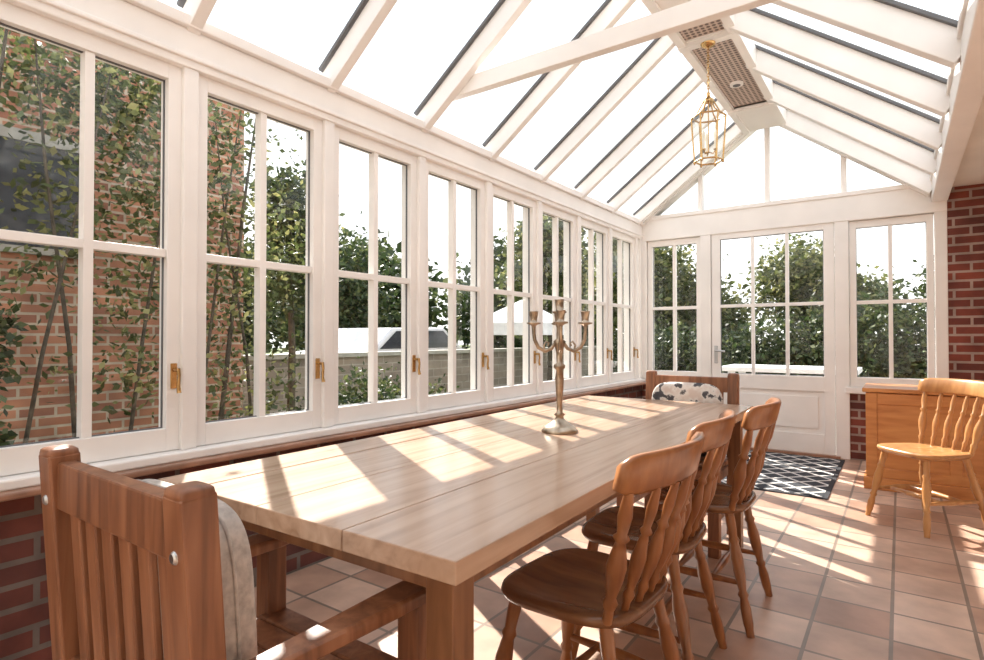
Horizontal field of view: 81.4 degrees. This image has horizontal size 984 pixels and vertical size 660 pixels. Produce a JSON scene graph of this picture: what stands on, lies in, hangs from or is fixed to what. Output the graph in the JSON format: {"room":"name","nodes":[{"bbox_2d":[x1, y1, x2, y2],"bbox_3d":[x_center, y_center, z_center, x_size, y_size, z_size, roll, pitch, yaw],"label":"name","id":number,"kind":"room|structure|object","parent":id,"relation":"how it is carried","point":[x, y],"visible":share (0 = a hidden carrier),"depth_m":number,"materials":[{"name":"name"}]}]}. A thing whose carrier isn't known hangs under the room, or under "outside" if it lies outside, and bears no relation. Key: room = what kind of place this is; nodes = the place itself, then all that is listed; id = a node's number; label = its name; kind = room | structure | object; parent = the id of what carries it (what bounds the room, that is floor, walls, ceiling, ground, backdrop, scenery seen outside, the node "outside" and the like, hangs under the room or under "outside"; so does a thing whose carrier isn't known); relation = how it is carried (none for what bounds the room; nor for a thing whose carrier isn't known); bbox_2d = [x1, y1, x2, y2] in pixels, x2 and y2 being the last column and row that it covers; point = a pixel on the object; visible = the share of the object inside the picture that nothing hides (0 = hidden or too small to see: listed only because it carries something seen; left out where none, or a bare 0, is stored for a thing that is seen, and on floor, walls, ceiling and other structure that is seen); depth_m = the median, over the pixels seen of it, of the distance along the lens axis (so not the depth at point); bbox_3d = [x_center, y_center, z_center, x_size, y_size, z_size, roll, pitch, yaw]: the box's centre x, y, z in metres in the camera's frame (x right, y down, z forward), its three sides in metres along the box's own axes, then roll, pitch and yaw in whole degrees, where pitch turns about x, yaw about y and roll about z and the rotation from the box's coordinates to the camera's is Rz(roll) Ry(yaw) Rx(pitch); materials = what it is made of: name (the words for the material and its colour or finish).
{"room":"sunroom","nodes":[
{"label":"sunroom","id":0,"kind":"room"},
{"bbox_2d":[0,385,641,659],"bbox_3d":[-0.718,0.845,3.184,0.220,0.600,8.170,-1,-1,35],"label":"wall","id":1,"kind":"structure","parent":0,"point":[25,634],"depth_m":1.88,"materials":[{"name":"red brick"}]},
{"bbox_2d":[0,0,181,476],"bbox_3d":[-1.432,-0.294,2.034,0.120,1.530,0.630,-1,-1,35],"label":"window","id":2,"kind":"structure","parent":1,"relation":"in","point":[24,457],"depth_m":2.07,"materials":[{"name":"white paint"}]},
{"bbox_2d":[196,75,324,445],"bbox_3d":[-1.034,-0.286,2.594,0.120,1.530,0.630,-1,-1,35],"label":"window","id":3,"kind":"structure","parent":1,"relation":"in","point":[260,424],"depth_m":2.60,"materials":[{"name":"white paint"}]},
{"bbox_2d":[0,378,645,501],"bbox_3d":[-0.650,0.516,3.147,0.260,0.055,7.880,-1,-1,35],"label":"window sill","id":4,"kind":"structure","parent":1,"relation":"on","point":[23,485],"depth_m":2.57,"materials":[{"name":"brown wood"}]},
{"bbox_2d":[2,0,643,449],"bbox_3d":[-0.680,-0.376,3.181,0.225,1.730,7.880,-1,-1,35],"label":"trim","id":5,"kind":"structure","parent":1,"relation":"attached to","point":[156,29],"depth_m":2.85,"materials":[{"name":"white paint"}]},
{"bbox_2d":[333,126,420,424],"bbox_3d":[-0.635,-0.278,3.153,0.120,1.530,0.630,-1,-1,35],"label":"window","id":6,"kind":"structure","parent":1,"relation":"in","point":[372,409],"depth_m":3.17,"materials":[{"name":"white paint"}]},
{"bbox_2d":[426,160,488,410],"bbox_3d":[-0.236,-0.270,3.712,0.120,1.530,0.630,-1,-1,35],"label":"window","id":7,"kind":"structure","parent":1,"relation":"in","point":[452,398],"depth_m":3.73,"materials":[{"name":"white paint"}]},
{"bbox_2d":[492,185,540,400],"bbox_3d":[0.163,-0.262,4.271,0.120,1.530,0.630,-1,-1,35],"label":"window","id":8,"kind":"structure","parent":1,"relation":"in","point":[511,390],"depth_m":4.29,"materials":[{"name":"white paint"}]},
{"bbox_2d":[542,204,580,392],"bbox_3d":[0.562,-0.255,4.831,0.120,1.530,0.630,-1,-1,35],"label":"window","id":9,"kind":"structure","parent":1,"relation":"in","point":[570,381],"depth_m":4.98,"materials":[{"name":"white paint"}]},
{"bbox_2d":[581,218,612,386],"bbox_3d":[0.961,-0.247,5.390,0.120,1.530,0.630,-1,-1,35],"label":"window","id":10,"kind":"structure","parent":1,"relation":"in","point":[591,379],"depth_m":5.49,"materials":[{"name":"white paint"}]},
{"bbox_2d":[613,230,638,381],"bbox_3d":[1.360,-0.239,5.949,0.120,1.530,0.630,-1,-1,35],"label":"window","id":11,"kind":"structure","parent":1,"relation":"in","point":[621,375],"depth_m":6.08,"materials":[{"name":"white paint"}]},
{"bbox_2d":[176,0,960,226],"bbox_3d":[0.436,-1.727,2.434,2.676,1.123,7.930,-1,-1,35],"label":"rafters","id":12,"kind":"object","parent":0,"point":[897,141],"depth_m":3.51,"materials":[{"name":"white wood"}]},
{"bbox_2d":[254,452,983,659],"bbox_3d":[1.047,1.187,1.890,4.650,0.120,8.220,-1,-1,35],"label":"floor","id":13,"kind":"structure","parent":0,"point":[847,583],"depth_m":2.51,"materials":[{"name":"tile"}]},
{"bbox_2d":[39,444,425,659],"bbox_3d":[-0.473,0.666,1.105,0.564,0.900,0.515,-1,-1,35],"label":"armchair","id":14,"kind":"object","parent":13,"relation":"on","point":[105,532],"visible":0.88,"depth_m":0.94,"materials":[{"name":"orange wood"}]},
{"bbox_2d":[136,479,257,659],"bbox_3d":[-0.553,0.480,0.996,0.408,0.417,0.104,-1,-1,35],"label":"cushion","id":15,"kind":"object","parent":14,"relation":"on","point":[236,558],"visible":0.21,"depth_m":0.89,"materials":[{"name":"grey fabric"}]},
{"bbox_2d":[158,395,752,659],"bbox_3d":[0.267,0.760,2.237,0.960,0.742,2.560,-1,-1,34],"label":"dining table","id":16,"kind":"object","parent":13,"relation":"on","point":[439,508],"visible":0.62,"depth_m":1.37,"materials":[{"name":"brown wood"}]},
{"bbox_2d":[527,299,592,434],"bbox_3d":[0.258,0.135,2.185,0.195,0.506,0.195,1,-1,-41],"label":"candelabra","id":17,"kind":"object","parent":16,"relation":"on","point":[559,425],"visible":1,"depth_m":2.17,"materials":[{"name":"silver metal"}]},
{"bbox_2d":[495,432,704,659],"bbox_3d":[0.286,0.697,1.509,0.499,0.856,0.482,-1,-1,38],"label":"dining chair","id":18,"kind":"object","parent":13,"relation":"on","point":[605,592],"visible":1,"depth_m":1.40,"materials":[{"name":"brown wood"}]},
{"bbox_2d":[571,409,735,659],"bbox_3d":[0.565,0.703,1.960,0.499,0.856,0.482,-1,-1,32],"label":"dining chair","id":19,"kind":"object","parent":13,"relation":"on","point":[600,529],"visible":0.7,"depth_m":1.83,"materials":[{"name":"brown wood"}]},
{"bbox_2d":[617,370,739,558],"bbox_3d":[1.043,0.695,3.192,0.564,0.900,0.515,-1,-1,35],"label":"armchair","id":20,"kind":"object","parent":13,"relation":"on","point":[730,384],"visible":0.28,"depth_m":3.23,"materials":[{"name":"brown wood"}]},
{"bbox_2d":[652,382,722,456],"bbox_3d":[1.123,0.512,3.307,0.408,0.417,0.104,-1,-1,35],"label":"cushion","id":21,"kind":"object","parent":20,"relation":"on","point":[672,391],"visible":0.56,"depth_m":3.27,"materials":[{"name":"white fabric"}]},
{"bbox_2d":[658,397,780,637],"bbox_3d":[0.924,0.709,2.378,0.499,0.856,0.482,-1,-1,34],"label":"dining chair","id":22,"kind":"object","parent":13,"relation":"on","point":[738,497],"visible":0.74,"depth_m":2.19,"materials":[{"name":"brown wood"}]},
{"bbox_2d":[721,450,844,499],"bbox_3d":[2.285,1.163,4.815,1.070,0.010,1.520,-1,-1,35],"label":"doormat","id":23,"kind":"object","parent":13,"relation":"on","point":[791,474],"visible":0.57,"depth_m":4.54,"materials":[{"name":"black fabric"}]},
{"bbox_2d":[862,383,983,499],"bbox_3d":[3.313,0.790,4.109,1.070,0.735,0.565,-1,-1,35],"label":"wooden cabinet","id":24,"kind":"object","parent":13,"relation":"on","point":[893,411],"visible":0.73,"depth_m":4.04,"materials":[{"name":"brown wood"}]},
{"bbox_2d":[865,378,983,537],"bbox_3d":[2.598,0.723,3.392,0.499,0.856,0.482,0,-1,-9],"label":"dining chair","id":25,"kind":"object","parent":13,"relation":"on","point":[926,453],"visible":1,"depth_m":3.38,"materials":[{"name":"brown wood"}]},
{"bbox_2d":[642,183,983,460],"bbox_3d":[3.407,-0.103,5.175,4.200,2.550,0.160,-1,-1,35],"label":"wall","id":26,"kind":"structure","parent":0,"point":[965,204],"depth_m":4.73,"materials":[{"name":"red brick"}]},
{"bbox_2d":[648,237,700,375],"bbox_3d":[1.975,-0.223,6.178,0.575,1.505,0.063,-1,-1,35],"label":"window","id":27,"kind":"structure","parent":26,"relation":"in","point":[695,240],"depth_m":6.17,"materials":[{"name":"white paint"}]},
{"bbox_2d":[655,128,846,215],"bbox_3d":[2.722,-1.673,5.649,2.662,1.049,0.100,-1,-1,35],"label":"window","id":28,"kind":"structure","parent":26,"relation":"in","point":[767,148],"depth_m":5.65,"materials":[{"name":"white paint"}]},
{"bbox_2d":[711,223,835,455],"bbox_3d":[2.705,0.083,5.574,1.090,2.150,0.111,-1,-1,35],"label":"door","id":29,"kind":"structure","parent":26,"relation":"in","point":[806,420],"depth_m":5.47,"materials":[{"name":"white paint"}]},
{"bbox_2d":[642,185,948,458],"bbox_3d":[2.760,-0.037,5.593,2.660,2.430,0.150,-1,-1,35],"label":"trim","id":30,"kind":"structure","parent":26,"relation":"attached to","point":[842,208],"depth_m":5.25,"materials":[{"name":"white paint"}]},
{"bbox_2d":[750,447,840,458],"bbox_3d":[2.739,1.168,5.597,1.160,0.020,0.180,-1,-1,35],"label":"trim","id":31,"kind":"structure","parent":26,"relation":"attached to","point":[751,448],"depth_m":5.36,"materials":[{"name":"brown wood"}]},
{"bbox_2d":[849,214,934,386],"bbox_3d":[3.532,-0.239,5.067,0.610,1.505,0.063,-1,-1,35],"label":"window","id":32,"kind":"structure","parent":26,"relation":"in","point":[856,381],"depth_m":5.05,"materials":[{"name":"white paint"}]},
{"bbox_2d":[930,0,983,201],"bbox_3d":[1.485,-1.242,1.630,0.125,0.230,7.850,-1,-1,35],"label":"trim","id":33,"kind":"structure","parent":26,"relation":"attached to","point":[965,82],"depth_m":2.82,"materials":[{"name":"white paint"}]},
{"bbox_2d":[952,97,983,186],"bbox_3d":[2.225,-1.305,1.115,1.690,0.120,8.170,-1,-1,35],"label":"ceiling","id":34,"kind":"structure","parent":0,"point":[971,168],"depth_m":4.02,"materials":[{"name":"beige paint"}]},
{"bbox_3d":[0.385,-1.730,2.501,2.810,1.103,7.980,-1,-1,35],"label":"roof","id":35,"kind":"structure","parent":0,"visible":0},
{"bbox_2d":[641,0,785,134],"bbox_3d":[0.392,-2.042,2.378,0.390,0.150,7.780,-1,-1,35],"label":"vent panel","id":36,"kind":"object","parent":35,"relation":"attached to","point":[740,90],"visible":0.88,"depth_m":4.33,"materials":[{"name":"white paint"}]},
{"bbox_2d":[690,40,726,167],"bbox_3d":[1.466,-1.534,3.877,0.204,0.820,0.231,0,-1,-13],"label":"pendant lantern","id":37,"kind":"object","parent":36,"relation":"hanging from","point":[703,139],"visible":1,"depth_m":3.86,"materials":[{"name":"gold metal"}]},
{"label":"outside","id":38,"kind":"structure","parent":0,"visible":0},
{"bbox_2d":[248,345,925,374],"bbox_3d":[15.524,1.725,25.755,120.000,0.270,120.000,-1,-1,35],"label":"lawn","id":39,"kind":"structure","parent":38,"point":[278,349],"depth_m":48.49,"materials":[{"name":"green plant"}]},
{"bbox_2d":[0,279,40,445],"bbox_3d":[-2.623,0.388,2.693,0.661,1.751,0.765,-1,-1,35],"label":"shrub","id":40,"kind":"object","parent":39,"relation":"on","point":[6,435],"visible":0.73,"depth_m":2.87,"materials":[{"name":"green plant"}]},
{"bbox_2d":[0,27,243,444],"bbox_3d":[-6.588,-1.046,2.798,4.100,4.630,9.480,-1,-1,35],"label":"brick house","id":41,"kind":"structure","parent":39,"relation":"on","point":[55,424],"depth_m":4.32,"materials":[{"name":"red brick"}]},
{"bbox_2d":[0,27,343,442],"bbox_3d":[-2.307,-0.486,4.045,1.428,3.538,2.805,-1,-1,35],"label":"climbing shrub","id":42,"kind":"object","parent":39,"relation":"on","point":[128,115],"visible":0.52,"depth_m":3.70,"materials":[{"name":"green plant"}]},
{"bbox_2d":[243,155,347,410],"bbox_3d":[-2.345,-0.381,6.694,1.410,3.402,1.272,0,-1,10],"label":"tree","id":43,"kind":"object","parent":39,"relation":"on","point":[298,195],"visible":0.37,"depth_m":6.49,"materials":[{"name":"green plant"}]},
{"bbox_2d":[247,221,400,351],"bbox_3d":[-4.313,-0.815,14.807,4.454,4.498,3.713,0,-1,27],"label":"tree","id":44,"kind":"object","parent":39,"relation":"on","point":[355,292],"visible":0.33,"depth_m":14.31,"materials":[{"name":"green plant"}]},
{"bbox_2d":[280,328,461,353],"bbox_3d":[-2.195,0.667,11.600,1.760,1.450,4.238,0,-1,29],"label":"car","id":45,"kind":"object","parent":39,"relation":"on","point":[349,339],"visible":0.04,"depth_m":10.65,"materials":[{"name":"white paint"}]},
{"bbox_2d":[287,356,458,411],"bbox_3d":[-1.259,0.768,6.169,1.393,1.092,2.178,-1,-1,35],"label":"shrub","id":46,"kind":"object","parent":39,"relation":"on","point":[395,394],"visible":0.14,"depth_m":5.90,"materials":[{"name":"green plant"}]},
{"bbox_2d":[243,345,617,416],"bbox_3d":[0.122,0.891,11.878,0.350,1.010,12.500,-1,-1,35],"label":"garden wall","id":47,"kind":"structure","parent":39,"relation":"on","point":[437,359],"depth_m":9.31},
{"bbox_2d":[243,211,617,354],"bbox_3d":[-3.708,-1.447,20.881,20.466,5.937,9.705,0,-1,-12],"label":"tree","id":48,"kind":"object","parent":39,"relation":"on","point":[462,297],"visible":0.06,"depth_m":19.67,"materials":[{"name":"green plant"}]},
{"bbox_2d":[494,300,563,334],"bbox_3d":[0.504,0.426,9.708,1.220,1.880,1.220,-1,-1,35],"label":"gazebo","id":49,"kind":"object","parent":39,"relation":"on","point":[500,316],"visible":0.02,"depth_m":9.26,"materials":[{"name":"white fabric"}]},
{"bbox_2d":[494,215,595,379],"bbox_3d":[1.089,-0.645,11.739,2.281,4.072,2.398,0,-1,-23],"label":"tree","id":50,"kind":"object","parent":39,"relation":"on","point":[547,221],"visible":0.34,"depth_m":11.34,"materials":[{"name":"green plant"}]},
{"bbox_2d":[581,235,774,361],"bbox_3d":[3.893,-0.645,12.777,4.303,4.102,3.260,0,-1,0],"label":"tree","id":51,"kind":"object","parent":39,"relation":"on","point":[663,262],"visible":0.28,"depth_m":12.13,"materials":[{"name":"green plant"}]},
{"bbox_2d":[585,267,934,386],"bbox_3d":[5.819,0.046,8.565,9.603,2.300,2.338,-1,-1,35],"label":"hedge","id":52,"kind":"object","parent":39,"relation":"on","point":[873,354],"visible":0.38,"depth_m":8.69,"materials":[{"name":"green plant"}]},
{"bbox_2d":[738,233,907,340],"bbox_3d":[6.232,-0.365,10.975,2.846,3.490,2.009,0,-1,28],"label":"tree","id":53,"kind":"object","parent":39,"relation":"on","point":[805,267],"visible":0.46,"depth_m":10.82,"materials":[{"name":"green plant"}]},
{"bbox_2d":[902,259,934,306],"bbox_3d":[8.858,-0.221,8.982,4.073,3.147,2.316,-1,-1,33],"label":"tree","id":54,"kind":"object","parent":39,"relation":"on","point":[920,287],"visible":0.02,"depth_m":9.93,"materials":[{"name":"green plant"}]},
{"bbox_3d":[1.450,1.261,2.756,6.200,0.015,12.200,-1,-1,35],"label":"paving","id":55,"kind":"object","parent":39,"relation":"on","visible":0},
{"bbox_2d":[722,364,861,374],"bbox_3d":[3.726,0.887,7.157,1.500,0.855,0.800,-1,-1,35],"label":"garden table","id":56,"kind":"object","parent":55,"relation":"on","point":[740,368],"visible":0.3,"depth_m":6.98,"materials":[{"name":"white fabric"}]}
]}

